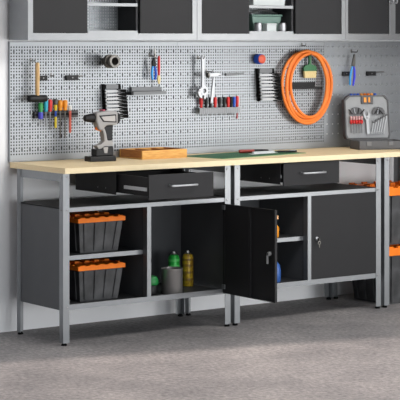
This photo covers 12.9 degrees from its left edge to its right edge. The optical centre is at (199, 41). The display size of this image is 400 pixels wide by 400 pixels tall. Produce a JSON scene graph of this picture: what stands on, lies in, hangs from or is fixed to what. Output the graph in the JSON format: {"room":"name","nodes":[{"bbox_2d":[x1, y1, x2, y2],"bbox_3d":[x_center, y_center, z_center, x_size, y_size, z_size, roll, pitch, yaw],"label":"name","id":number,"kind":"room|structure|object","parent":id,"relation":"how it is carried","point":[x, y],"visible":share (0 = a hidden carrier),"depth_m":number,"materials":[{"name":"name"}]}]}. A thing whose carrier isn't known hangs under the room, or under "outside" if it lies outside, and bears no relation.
{"room":"garage workshop","nodes":[
{"label":"garage workshop","id":0,"kind":"room"},
{"bbox_2d":[0,293,399,399],"bbox_3d":[1.842,1.482,4.850,14.000,0.120,9.600,0,0,-36],"label":"floor","id":1,"kind":"structure","parent":0,"point":[345,347],"depth_m":7.97,"materials":[{"name":"concrete"}]},
{"bbox_2d":[10,157,276,345],"bbox_3d":[-0.257,1.007,8.567,1.006,0.830,0.907,0,0,-36],"label":"workbench","id":2,"kind":"object","parent":1,"relation":"on","point":[170,208],"visible":0.97,"depth_m":8.57,"materials":[{"name":"black metal"}]},
{"bbox_2d":[21,202,58,207],"bbox_3d":[-0.748,0.783,8.423,0.031,0.006,0.357,0,0,-36],"label":"shelf","id":3,"kind":"object","parent":2,"relation":"attached to","point":[23,204],"depth_m":8.46,"materials":[{"name":"black metal"}]},
{"bbox_2d":[69,258,124,301],"bbox_3d":[-0.559,1.150,8.567,0.268,0.179,0.310,0,0,-36],"label":"storage tote","id":4,"kind":"object","parent":2,"relation":"on","point":[92,279],"visible":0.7,"depth_m":8.45,"materials":[{"name":"black plastic"}]},
{"bbox_2d":[69,211,124,252],"bbox_3d":[-0.559,0.921,8.567,0.268,0.175,0.310,0,0,-36],"label":"storage tote","id":5,"kind":"object","parent":2,"relation":"on","point":[89,231],"visible":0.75,"depth_m":8.45,"materials":[{"name":"black plastic"}]},
{"bbox_2d":[83,109,120,161],"bbox_3d":[-0.487,0.465,8.728,0.188,0.254,0.072,0,0,-28],"label":"cordless drill","id":6,"kind":"object","parent":2,"relation":"on","point":[103,121],"visible":1,"depth_m":8.71,"materials":[{"name":"grey plastic"}]},
{"bbox_2d":[69,246,140,255],"bbox_3d":[-0.562,1.012,8.572,0.440,0.006,0.363,0,0,-36],"label":"shelf","id":7,"kind":"object","parent":2,"relation":"attached to","point":[122,250],"depth_m":8.49,"materials":[{"name":"grey metal"}]},
{"bbox_2d":[10,157,231,173],"bbox_3d":[-0.373,0.605,8.728,1.003,0.026,0.509,0,0,-36],"label":"countertop","id":8,"kind":"structure","parent":2,"relation":"on","point":[53,166],"depth_m":8.59,"materials":[{"name":"beige wood"}]},
{"bbox_2d":[23,195,221,207],"bbox_3d":[-0.368,0.783,8.701,0.910,0.006,0.416,0,0,-36],"label":"shelf","id":9,"kind":"object","parent":2,"relation":"attached to","point":[122,201],"depth_m":8.60,"materials":[{"name":"grey metal"}]},
{"bbox_2d":[69,283,215,304],"bbox_3d":[-0.368,1.243,8.701,0.910,0.006,0.416,0,0,-36],"label":"shelf","id":10,"kind":"object","parent":2,"relation":"attached to","point":[126,295],"depth_m":8.61,"materials":[{"name":"grey metal"}]},
{"bbox_2d":[120,147,186,159],"bbox_3d":[-0.237,0.570,9.002,0.276,0.044,0.205,0,0,-36],"label":"wooden tray","id":11,"kind":"object","parent":2,"relation":"on","point":[152,152],"visible":1,"depth_m":8.94,"materials":[{"name":"brown wood"}]},
{"bbox_2d":[151,275,157,294],"bbox_3d":[-0.240,1.193,8.655,0.074,0.093,0.073,0,0,-36],"label":"plastic jar","id":12,"kind":"object","parent":2,"relation":"on","point":[154,280],"visible":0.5,"depth_m":8.63,"materials":[{"name":"green plastic"}]},
{"bbox_2d":[161,267,182,294],"bbox_3d":[-0.137,1.177,8.695,0.108,0.124,0.108,0,0,-36],"label":"canister","id":13,"kind":"object","parent":2,"relation":"on","point":[171,277],"visible":1,"depth_m":8.65,"materials":[{"name":"silver metal"}]},
{"bbox_2d":[168,251,179,266],"bbox_3d":[-0.132,1.150,8.926,0.059,0.178,0.059,0,0,-36],"label":"spray can","id":14,"kind":"object","parent":2,"relation":"on","point":[173,258],"visible":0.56,"depth_m":8.90,"materials":[{"name":"green metal"}]},
{"bbox_2d":[182,251,192,286],"bbox_3d":[-0.062,1.150,8.959,0.057,0.178,0.057,0,0,-36],"label":"spray can","id":15,"kind":"object","parent":2,"relation":"on","point":[187,258],"visible":0.9,"depth_m":8.93,"materials":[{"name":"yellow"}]},
{"bbox_2d":[185,148,386,325],"bbox_3d":[0.441,1.007,9.312,1.006,0.830,0.527,0,0,-36],"label":"workbench","id":16,"kind":"object","parent":1,"relation":"on","point":[330,231],"visible":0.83,"depth_m":9.22,"materials":[{"name":"black metal"}]},
{"bbox_2d":[187,151,301,158],"bbox_3d":[0.230,0.591,9.213,0.300,0.002,0.640,0,0,44],"label":"cutting mat","id":17,"kind":"object","parent":16,"relation":"on","point":[231,155],"visible":0.71,"depth_m":9.12,"materials":[{"name":"green plastic"}]},
{"bbox_2d":[239,149,273,152],"bbox_3d":[0.301,0.579,9.337,0.210,0.018,0.018,0,0,-24],"label":"knife","id":18,"kind":"object","parent":17,"relation":"on","point":[245,150],"visible":0.91,"depth_m":9.32,"materials":[{"name":"red plastic"}]},
{"bbox_2d":[252,151,275,153],"bbox_3d":[0.330,0.583,9.277,0.190,0.012,0.032,0,0,-42],"label":"ruler","id":19,"kind":"object","parent":17,"relation":"on","point":[257,152],"visible":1,"depth_m":9.26,"materials":[{"name":"white plastic"}]},
{"bbox_2d":[276,150,296,151],"bbox_3d":[0.458,0.583,9.374,0.115,0.012,0.010,0,0,-14],"label":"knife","id":20,"kind":"object","parent":17,"relation":"on","point":[279,150],"visible":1,"depth_m":9.37,"materials":[{"name":"black plastic"}]},
{"bbox_2d":[277,262,280,282],"bbox_3d":[0.382,1.172,9.097,0.068,0.134,0.067,0,0,-36],"label":"plastic bottle","id":21,"kind":"object","parent":16,"relation":"on","point":[278,264],"visible":0.2,"depth_m":9.08,"materials":[{"name":"blue plastic"}]},
{"bbox_2d":[187,148,385,164],"bbox_3d":[0.437,0.605,9.321,1.003,0.026,0.509,0,0,-36],"label":"countertop","id":22,"kind":"structure","parent":16,"relation":"on","point":[311,151],"depth_m":9.32,"materials":[{"name":"brown wood"}]},
{"bbox_2d":[278,233,298,237],"bbox_3d":[0.248,1.012,9.165,0.440,0.006,0.363,0,0,-36],"label":"shelf","id":23,"kind":"object","parent":16,"relation":"attached to","point":[281,235],"depth_m":9.18,"materials":[{"name":"black metal"}]},
{"bbox_2d":[213,183,370,196],"bbox_3d":[0.442,0.783,9.293,0.910,0.006,0.416,0,0,-36],"label":"shelf","id":24,"kind":"object","parent":16,"relation":"attached to","point":[327,189],"depth_m":9.25,"materials":[{"name":"grey metal"}]},
{"bbox_2d":[279,274,361,282],"bbox_3d":[0.442,1.243,9.293,0.910,0.006,0.416,0,0,-36],"label":"shelf","id":25,"kind":"object","parent":16,"relation":"attached to","point":[285,278],"depth_m":9.20,"materials":[{"name":"grey metal"}]},
{"bbox_2d":[331,183,375,187],"bbox_3d":[0.822,0.783,9.571,0.031,0.006,0.357,0,0,-36],"label":"shelf","id":26,"kind":"object","parent":16,"relation":"attached to","point":[331,183],"depth_m":9.55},
{"bbox_2d":[330,147,399,307],"bbox_3d":[1.048,1.007,9.767,0.516,0.830,0.510,0,0,-36],"label":"workbench","id":27,"kind":"object","parent":1,"relation":"on","point":[395,153],"visible":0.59,"depth_m":9.44,"materials":[{"name":"grey metal"}]},
{"bbox_2d":[330,147,399,152],"bbox_3d":[1.049,0.605,9.768,0.513,0.026,0.509,0,0,-36],"label":"countertop","id":28,"kind":"structure","parent":27,"relation":"on","point":[393,150],"depth_m":9.58,"materials":[{"name":"brown wood"}]},
{"bbox_2d":[342,95,399,149],"bbox_3d":[0.952,0.446,9.761,0.280,0.292,0.248,0,0,-14],"label":"tool case","id":29,"kind":"object","parent":27,"relation":"on","point":[363,141],"visible":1,"depth_m":9.81,"materials":[{"name":"grey plastic"}]},
{"bbox_2d":[349,107,363,114],"bbox_3d":[0.866,0.386,9.802,0.094,0.042,0.016,0,0,-14],"label":"key","id":30,"kind":"object","parent":29,"relation":"in","point":[354,111],"visible":1,"depth_m":9.80,"materials":[{"name":"silver metal"}]},
{"bbox_2d":[363,112,369,133],"bbox_3d":[0.923,0.453,9.808,0.040,0.126,0.018,0,0,-14],"label":"wrench","id":31,"kind":"object","parent":29,"relation":"in","point":[367,117],"visible":1,"depth_m":9.80,"materials":[{"name":"grey metal"}]},
{"bbox_2d":[350,139,399,149],"bbox_3d":[0.972,0.568,9.727,0.258,0.048,0.165,0,0,-14],"label":"tray","id":32,"kind":"object","parent":29,"relation":"on","point":[359,144],"depth_m":9.65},
{"bbox_2d":[372,107,384,113],"bbox_3d":[0.992,0.386,9.834,0.076,0.042,0.016,0,0,-14],"label":"key","id":33,"kind":"object","parent":29,"relation":"in","point":[377,110],"visible":1,"depth_m":9.83,"materials":[{"name":"silver metal"}]},
{"bbox_2d":[352,244,399,303],"bbox_3d":[1.045,1.262,9.735,0.360,0.320,0.335,0,0,-36],"label":"storage tote","id":34,"kind":"object","parent":1,"relation":"on","point":[363,289],"visible":0.25,"depth_m":9.59,"materials":[{"name":"black plastic"}]},
{"bbox_2d":[348,180,399,244],"bbox_3d":[1.045,0.940,9.735,0.360,0.323,0.335,0,0,-36],"label":"storage tote","id":35,"kind":"object","parent":34,"relation":"on","point":[394,187],"visible":0.39,"depth_m":9.56,"materials":[{"name":"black plastic"}]},
{"bbox_2d":[389,195,399,244],"bbox_3d":[1.045,0.967,9.735,0.351,0.268,0.326,0,0,-36],"label":"tub","id":36,"kind":"object","parent":35,"relation":"in","point":[394,200],"depth_m":9.56,"materials":[{"name":"black plastic"}]},
{"bbox_2d":[0,0,399,332],"bbox_3d":[-0.975,0.147,8.702,14.000,2.750,0.120,0,0,-36],"label":"wall","id":37,"kind":"structure","parent":0,"point":[34,316],"depth_m":8.81,"materials":[{"name":"white paint"}]},
{"bbox_2d":[8,42,176,161],"bbox_3d":[-0.529,0.297,8.942,1.002,0.586,0.017,0,0,-36],"label":"pegboard","id":38,"kind":"object","parent":37,"relation":"attached to","point":[152,120],"visible":0.92,"depth_m":8.90,"materials":[{"name":"metal"}]},
{"bbox_2d":[40,76,46,80],"bbox_3d":[-0.775,0.183,8.739,0.046,0.024,0.020,0,0,-36],"label":"holder","id":39,"kind":"object","parent":38,"relation":"attached to","point":[42,78],"visible":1,"depth_m":8.73,"materials":[{"name":"black plastic"}]},
{"bbox_2d":[33,110,77,117],"bbox_3d":[-0.716,0.364,8.785,0.256,0.034,0.015,0,0,-36],"label":"bar","id":40,"kind":"object","parent":38,"relation":"attached to","point":[74,113],"visible":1,"depth_m":8.78,"materials":[{"name":"black plastic"}]},
{"bbox_2d":[38,102,42,124],"bbox_3d":[-0.785,0.357,8.708,0.026,0.110,0.026,0,0,-36],"label":"screwdriver","id":41,"kind":"object","parent":40,"relation":"in","point":[40,104],"visible":1,"depth_m":8.70,"materials":[{"name":"green plastic"}]},
{"bbox_2d":[43,100,47,126],"bbox_3d":[-0.760,0.356,8.726,0.024,0.135,0.024,0,0,-36],"label":"screwdriver","id":42,"kind":"object","parent":40,"relation":"in","point":[45,104],"visible":1,"depth_m":8.72,"materials":[{"name":"teal plastic"}]},
{"bbox_2d":[48,99,51,128],"bbox_3d":[-0.741,0.364,8.741,0.024,0.150,0.024,0,0,-36],"label":"screwdriver","id":43,"kind":"object","parent":40,"relation":"in","point":[49,100],"visible":1,"depth_m":8.73,"materials":[{"name":"red plastic"}]},
{"bbox_2d":[53,99,57,127],"bbox_3d":[-0.715,0.358,8.759,0.024,0.143,0.024,0,0,-36],"label":"screwdriver","id":44,"kind":"object","parent":40,"relation":"in","point":[55,101],"visible":1,"depth_m":8.75,"materials":[{"name":"yellow plastic"}]},
{"bbox_2d":[58,100,62,137],"bbox_3d":[-0.693,0.388,8.775,0.026,0.190,0.026,0,0,-36],"label":"screwdriver","id":45,"kind":"object","parent":40,"relation":"in","point":[60,102],"visible":1,"depth_m":8.77,"materials":[{"name":"orange plastic"}]},
{"bbox_2d":[63,100,67,137],"bbox_3d":[-0.671,0.388,8.792,0.026,0.190,0.026,0,0,-36],"label":"screwdriver","id":46,"kind":"object","parent":40,"relation":"in","point":[65,103],"visible":1,"depth_m":8.79,"materials":[{"name":"orange plastic"}]},
{"bbox_2d":[68,105,71,132],"bbox_3d":[-0.647,0.389,8.809,0.019,0.138,0.019,0,0,-36],"label":"tool","id":47,"kind":"object","parent":40,"relation":"in","point":[69,106],"visible":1,"depth_m":8.80,"materials":[{"name":"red plastic"}]},
{"bbox_2d":[65,75,82,79],"bbox_3d":[-0.626,0.183,8.848,0.101,0.024,0.020,0,0,-36],"label":"holder","id":48,"kind":"object","parent":38,"relation":"attached to","point":[67,77],"visible":1,"depth_m":8.83,"materials":[{"name":"black plastic"}]},
{"bbox_2d":[102,54,119,67],"bbox_3d":[-0.458,0.102,8.915,0.069,0.069,0.110,0,0,-36],"label":"coupling","id":49,"kind":"object","parent":38,"relation":"attached to","point":[109,61],"visible":1,"depth_m":8.88,"materials":[{"name":"metal"}]},
{"bbox_2d":[101,84,128,118],"bbox_3d":[-0.431,0.307,8.972,0.133,0.178,0.050,0,0,-36],"label":"rack","id":50,"kind":"object","parent":38,"relation":"attached to","point":[124,109],"visible":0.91,"depth_m":8.98,"materials":[{"name":"black plastic"}]},
{"bbox_2d":[104,90,117,92],"bbox_3d":[-0.433,0.254,8.951,0.116,0.016,0.009,0,0,-36],"label":"wrench","id":51,"kind":"object","parent":50,"relation":"in","point":[106,91],"visible":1,"depth_m":8.93,"materials":[{"name":"metal"}]},
{"bbox_2d":[105,101,119,103],"bbox_3d":[-0.429,0.309,8.955,0.116,0.015,0.009,0,0,-36],"label":"wrench","id":52,"kind":"object","parent":50,"relation":"in","point":[105,101],"visible":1,"depth_m":8.94,"materials":[{"name":"metal"}]},
{"bbox_2d":[105,93,120,96],"bbox_3d":[-0.431,0.272,8.953,0.116,0.016,0.009,0,0,-36],"label":"wrench","id":53,"kind":"object","parent":50,"relation":"in","point":[105,93],"visible":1,"depth_m":8.94,"materials":[{"name":"metal"}]},
{"bbox_2d":[105,97,121,99],"bbox_3d":[-0.430,0.291,8.954,0.116,0.016,0.009,0,0,-36],"label":"wrench","id":54,"kind":"object","parent":50,"relation":"in","point":[109,98],"visible":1,"depth_m":8.95,"materials":[{"name":"metal"}]},
{"bbox_2d":[106,108,120,110],"bbox_3d":[-0.426,0.346,8.957,0.116,0.015,0.009,0,0,-36],"label":"wrench","id":55,"kind":"object","parent":50,"relation":"in","point":[111,109],"visible":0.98,"depth_m":8.95,"materials":[{"name":"metal"}]},
{"bbox_2d":[106,105,121,107],"bbox_3d":[-0.427,0.328,8.956,0.116,0.015,0.009,0,0,-36],"label":"wrench","id":56,"kind":"object","parent":50,"relation":"in","point":[106,105],"visible":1,"depth_m":8.94,"materials":[{"name":"metal"}]},
{"bbox_2d":[126,87,166,94],"bbox_3d":[-0.277,0.256,9.079,0.219,0.040,0.058,0,0,-36],"label":"shelf","id":57,"kind":"object","parent":38,"relation":"attached to","point":[132,90],"visible":1,"depth_m":9.06,"materials":[{"name":"grey metal"}]},
{"bbox_3d":[-0.820,0.093,8.688,0.008,0.020,0.049,0,0,-36],"label":"hook","id":58,"kind":"object","parent":38,"relation":"attached to","visible":0},
{"bbox_2d":[27,63,47,101],"bbox_3d":[-0.797,0.202,8.677,0.100,0.194,0.035,0,0,-36],"label":"mallet","id":59,"kind":"object","parent":58,"relation":"hanging from","point":[37,97],"visible":1,"depth_m":8.67,"materials":[{"name":"brown wood"}]},
{"bbox_2d":[9,0,196,39],"bbox_3d":[-0.476,-0.302,8.855,1.002,0.593,0.187,0,0,-36],"label":"upper cabinet","id":60,"kind":"object","parent":37,"relation":"attached to","point":[28,19],"visible":1,"depth_m":8.88,"materials":[{"name":"metal"}]},
{"bbox_2d":[87,3,137,5],"bbox_3d":[-0.485,-0.181,8.848,0.296,0.015,0.179,0,0,-36],"label":"shelf","id":61,"kind":"object","parent":60,"relation":"attached to","point":[88,4],"depth_m":8.77,"materials":[{"name":"grey metal"}]},
{"bbox_2d":[177,42,323,153],"bbox_3d":[0.281,0.297,9.534,1.002,0.586,0.017,0,0,-36],"label":"pegboard","id":62,"kind":"object","parent":37,"relation":"attached to","point":[262,124],"visible":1,"depth_m":9.49,"materials":[{"name":"metal"}]},
{"bbox_2d":[196,107,240,113],"bbox_3d":[0.098,0.367,9.367,0.271,0.030,0.036,0,0,-36],"label":"tool rack","id":63,"kind":"object","parent":62,"relation":"attached to","point":[217,109],"visible":1,"depth_m":9.35,"materials":[{"name":"silver metal"}]},
{"bbox_2d":[199,98,202,115],"bbox_3d":[0.006,0.346,9.300,0.019,0.099,0.019,0,0,-36],"label":"screwdriver","id":64,"kind":"object","parent":63,"relation":"in","point":[200,99],"visible":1,"depth_m":9.29,"materials":[{"name":"red plastic"}]},
{"bbox_2d":[204,97,207,114],"bbox_3d":[0.032,0.346,9.319,0.019,0.099,0.019,0,0,-36],"label":"screwdriver","id":65,"kind":"object","parent":63,"relation":"in","point":[206,99],"visible":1,"depth_m":9.31,"materials":[{"name":"black plastic"}]},
{"bbox_2d":[213,97,216,115],"bbox_3d":[0.080,0.346,9.355,0.019,0.099,0.019,0,0,-36],"label":"screwdriver","id":66,"kind":"object","parent":63,"relation":"in","point":[215,98],"visible":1,"depth_m":9.35,"materials":[{"name":"red plastic"}]},
{"bbox_2d":[217,97,220,114],"bbox_3d":[0.101,0.346,9.370,0.019,0.099,0.019,0,0,-36],"label":"screwdriver","id":67,"kind":"object","parent":63,"relation":"in","point":[218,98],"visible":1,"depth_m":9.36,"materials":[{"name":"black plastic"}]},
{"bbox_2d":[222,97,225,114],"bbox_3d":[0.128,0.346,9.390,0.019,0.099,0.019,0,0,-36],"label":"screwdriver","id":68,"kind":"object","parent":63,"relation":"in","point":[223,98],"visible":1,"depth_m":9.38,"materials":[{"name":"black plastic"}]},
{"bbox_2d":[226,97,229,114],"bbox_3d":[0.150,0.346,9.405,0.019,0.099,0.019,0,0,-36],"label":"screwdriver","id":69,"kind":"object","parent":63,"relation":"in","point":[227,98],"visible":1,"depth_m":9.40,"materials":[{"name":"red plastic"}]},
{"bbox_2d":[230,97,232,114],"bbox_3d":[0.166,0.346,9.417,0.019,0.099,0.019,0,0,-36],"label":"screwdriver","id":70,"kind":"object","parent":63,"relation":"in","point":[231,98],"visible":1,"depth_m":9.41,"materials":[{"name":"black plastic"}]},
{"bbox_2d":[233,97,235,114],"bbox_3d":[0.182,0.346,9.429,0.019,0.099,0.019,0,0,-36],"label":"screwdriver","id":71,"kind":"object","parent":63,"relation":"in","point":[234,98],"visible":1,"depth_m":9.42,"materials":[{"name":"blue plastic"}]},
{"bbox_2d":[236,96,238,117],"bbox_3d":[0.198,0.353,9.441,0.019,0.120,0.019,0,0,-36],"label":"screwdriver","id":72,"kind":"object","parent":63,"relation":"in","point":[237,97],"visible":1,"depth_m":9.43,"materials":[{"name":"red plastic"}]},
{"bbox_2d":[225,73,243,75],"bbox_3d":[0.184,0.177,9.445,0.118,0.015,0.012,0,0,-34],"label":"wire holder","id":73,"kind":"object","parent":62,"relation":"attached to","point":[226,74],"visible":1,"depth_m":9.43,"materials":[{"name":"grey metal"}]},
{"bbox_2d":[253,54,265,63],"bbox_3d":[0.322,0.097,9.520,0.056,0.056,0.048,0,0,-36],"label":"tape roll","id":74,"kind":"object","parent":62,"relation":"hanging from","point":[258,58],"visible":1,"depth_m":9.50,"materials":[{"name":"blue plastic"}]},
{"bbox_2d":[255,68,281,100],"bbox_3d":[0.371,0.236,9.559,0.148,0.178,0.050,0,0,-36],"label":"rack","id":75,"kind":"object","parent":62,"relation":"attached to","point":[277,85],"visible":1,"depth_m":9.56,"materials":[{"name":"black plastic"}]},
{"bbox_2d":[259,77,273,79],"bbox_3d":[0.370,0.201,9.539,0.126,0.016,0.009,0,0,-36],"label":"wrench","id":76,"kind":"object","parent":75,"relation":"in","point":[261,78],"visible":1,"depth_m":9.52,"materials":[{"name":"metal"}]},
{"bbox_2d":[259,81,275,82],"bbox_3d":[0.372,0.220,9.540,0.126,0.016,0.009,0,0,-36],"label":"wrench","id":77,"kind":"object","parent":75,"relation":"in","point":[260,81],"visible":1,"depth_m":9.53,"materials":[{"name":"metal"}]},
{"bbox_2d":[260,91,275,93],"bbox_3d":[0.377,0.275,9.543,0.127,0.015,0.009,0,0,-36],"label":"wrench","id":78,"kind":"object","parent":75,"relation":"in","point":[260,91],"visible":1,"depth_m":9.53,"materials":[{"name":"metal"}]},
{"bbox_2d":[260,94,275,96],"bbox_3d":[0.378,0.294,9.545,0.127,0.015,0.009,0,0,-36],"label":"wrench","id":79,"kind":"object","parent":75,"relation":"in","point":[261,94],"visible":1,"depth_m":9.53,"materials":[{"name":"metal"}]},
{"bbox_2d":[260,87,276,89],"bbox_3d":[0.375,0.257,9.542,0.127,0.015,0.009,0,0,-36],"label":"wrench","id":80,"kind":"object","parent":75,"relation":"in","point":[260,87],"visible":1,"depth_m":9.53,"materials":[{"name":"metal"}]},
{"bbox_2d":[261,98,276,99],"bbox_3d":[0.380,0.312,9.546,0.127,0.014,0.009,0,0,-36],"label":"wrench","id":81,"kind":"object","parent":75,"relation":"in","point":[261,98],"visible":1,"depth_m":9.53,"materials":[{"name":"metal"}]},
{"bbox_2d":[292,82,321,88],"bbox_3d":[0.572,0.245,9.715,0.232,0.039,0.034,0,0,-36],"label":"ledge","id":82,"kind":"object","parent":62,"relation":"attached to","point":[295,85],"visible":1,"depth_m":9.72,"materials":[{"name":"black plastic"}]},
{"bbox_3d":[0.007,0.087,9.286,0.008,0.020,0.059,0,0,-36],"label":"hook","id":83,"kind":"object","parent":62,"relation":"attached to","visible":0},
{"bbox_2d":[197,55,208,99],"bbox_3d":[0.014,0.191,9.274,0.068,0.233,0.019,0,0,-36],"label":"wrench","id":84,"kind":"object","parent":83,"relation":"hanging from","point":[200,93],"visible":1,"depth_m":9.27,"materials":[{"name":"silver metal"}]},
{"bbox_3d":[0.601,0.074,9.734,0.008,0.020,0.037,0,0,-36],"label":"hook","id":85,"kind":"object","parent":62,"relation":"attached to","visible":0},
{"bbox_2d":[281,50,332,124],"bbox_3d":[0.586,0.253,9.690,0.361,0.412,0.032,0,0,-36],"label":"air hose","id":86,"kind":"object","parent":85,"relation":"hanging from","point":[299,116],"visible":1,"depth_m":9.65,"materials":[{"name":"orange rubber"}]},
{"bbox_2d":[303,56,316,77],"bbox_3d":[0.603,0.141,9.732,0.092,0.123,0.016,0,0,-36],"label":"brush","id":87,"kind":"object","parent":85,"relation":"hanging from","point":[309,71],"visible":1,"depth_m":9.73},
{"bbox_2d":[197,0,345,39],"bbox_3d":[0.335,-0.302,9.448,1.002,0.593,0.187,0,0,-36],"label":"upper cabinet","id":88,"kind":"object","parent":37,"relation":"attached to","point":[216,19],"visible":0.62,"depth_m":9.44,"materials":[{"name":"metal"}]},
{"bbox_2d":[254,23,261,30],"bbox_3d":[0.307,-0.075,9.355,0.043,0.046,0.042,0,0,-36],"label":"metal can","id":89,"kind":"object","parent":88,"relation":"on","point":[257,26],"visible":1,"depth_m":9.34,"materials":[{"name":"silver metal"}]},
{"bbox_2d":[249,9,281,30],"bbox_3d":[0.334,-0.112,9.471,0.208,0.120,0.088,0,0,-36],"label":"box","id":90,"kind":"object","parent":88,"relation":"in","point":[274,17],"visible":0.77,"depth_m":9.43,"materials":[{"name":"green plastic"}]},
{"bbox_2d":[249,0,284,5],"bbox_3d":[0.335,-0.238,9.435,0.232,0.100,0.128,0,0,-36],"label":"box","id":91,"kind":"object","parent":88,"relation":"on","point":[251,2],"visible":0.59,"depth_m":9.39,"materials":[{"name":"grey"}]},
{"bbox_2d":[263,23,276,30],"bbox_3d":[0.370,-0.073,9.405,0.066,0.042,0.038,0,0,-36],"label":"carton","id":92,"kind":"object","parent":88,"relation":"on","point":[266,26],"visible":1,"depth_m":9.39,"materials":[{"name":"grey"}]},
{"bbox_2d":[249,5,292,8],"bbox_3d":[0.326,-0.181,9.441,0.296,0.015,0.179,0,0,-36],"label":"shelf","id":93,"kind":"object","parent":88,"relation":"attached to","point":[250,6],"depth_m":9.39,"materials":[{"name":"grey metal"}]},
{"bbox_2d":[278,23,285,30],"bbox_3d":[0.439,-0.075,9.451,0.043,0.046,0.042,0,0,-36],"label":"metal can","id":94,"kind":"object","parent":88,"relation":"on","point":[281,26],"visible":1,"depth_m":9.43,"materials":[{"name":"silver metal"}]},
{"bbox_2d":[324,42,399,146],"bbox_3d":[1.090,0.297,10.126,1.002,0.586,0.017,0,0,-36],"label":"pegboard","id":95,"kind":"object","parent":37,"relation":"attached to","point":[370,56],"visible":0.72,"depth_m":9.98,"materials":[{"name":"metal"}]},
{"bbox_2d":[342,72,349,75],"bbox_3d":[0.818,0.183,9.904,0.048,0.024,0.020,0,0,-36],"label":"holder","id":96,"kind":"object","parent":95,"relation":"attached to","point":[343,73],"visible":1,"depth_m":9.90,"materials":[{"name":"black plastic"}]},
{"bbox_2d":[366,71,383,75],"bbox_3d":[0.996,0.184,10.034,0.130,0.024,0.020,0,0,-36],"label":"holder","id":97,"kind":"object","parent":95,"relation":"attached to","point":[368,73],"visible":1,"depth_m":10.01,"materials":[{"name":"black plastic"}]},
{"bbox_2d":[346,0,399,39],"bbox_3d":[1.024,-0.302,9.934,0.680,0.593,0.216,0,0,-36],"label":"upper cabinet","id":98,"kind":"object","parent":37,"relation":"attached to","point":[365,19],"visible":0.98,"depth_m":9.79,"materials":[{"name":"silver metal"}]},
{"bbox_3d":[0.052,0.156,9.318,0.008,0.020,0.061,0,0,-36],"label":"hook","id":99,"kind":"object","parent":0,"visible":0},
{"bbox_2d":[206,72,220,103],"bbox_3d":[0.073,0.246,9.305,0.089,0.164,0.028,0,0,-36],"label":"hammer","id":100,"kind":"object","parent":99,"relation":"hanging from","point":[215,74],"visible":1,"depth_m":9.29,"materials":[{"name":"silver metal"}]},
{"bbox_3d":[-0.246,0.073,9.105,0.008,0.020,0.054,0,0,-36],"label":"hook","id":101,"kind":"object","parent":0,"visible":0},
{"bbox_2d":[151,58,156,79],"bbox_3d":[-0.237,0.142,9.098,0.039,0.114,0.014,0,0,-36],"label":"pliers","id":102,"kind":"object","parent":101,"relation":"hanging from","point":[154,68],"visible":1,"depth_m":9.10,"materials":[{"name":"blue plastic"}]},
{"bbox_3d":[0.867,0.057,9.919,0.008,0.020,0.054,0,0,-36],"label":"hook","id":103,"kind":"object","parent":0,"visible":0},
{"bbox_2d":[349,54,355,85],"bbox_3d":[0.852,0.162,9.894,0.045,0.177,0.014,0,0,-36],"label":"pliers","id":104,"kind":"object","parent":103,"relation":"hanging from","point":[353,58],"visible":1,"depth_m":9.89,"materials":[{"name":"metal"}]},
{"bbox_3d":[-0.220,0.084,9.137,0.008,0.020,0.031,0,0,-36],"label":"hook","id":105,"kind":"object","parent":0,"visible":0},
{"bbox_2d":[157,56,160,83],"bbox_3d":[-0.212,0.149,9.126,0.018,0.144,0.014,0,0,-36],"label":"knife","id":106,"kind":"object","parent":105,"relation":"hanging from","point":[158,64],"visible":1,"depth_m":9.12,"materials":[{"name":"red plastic"}]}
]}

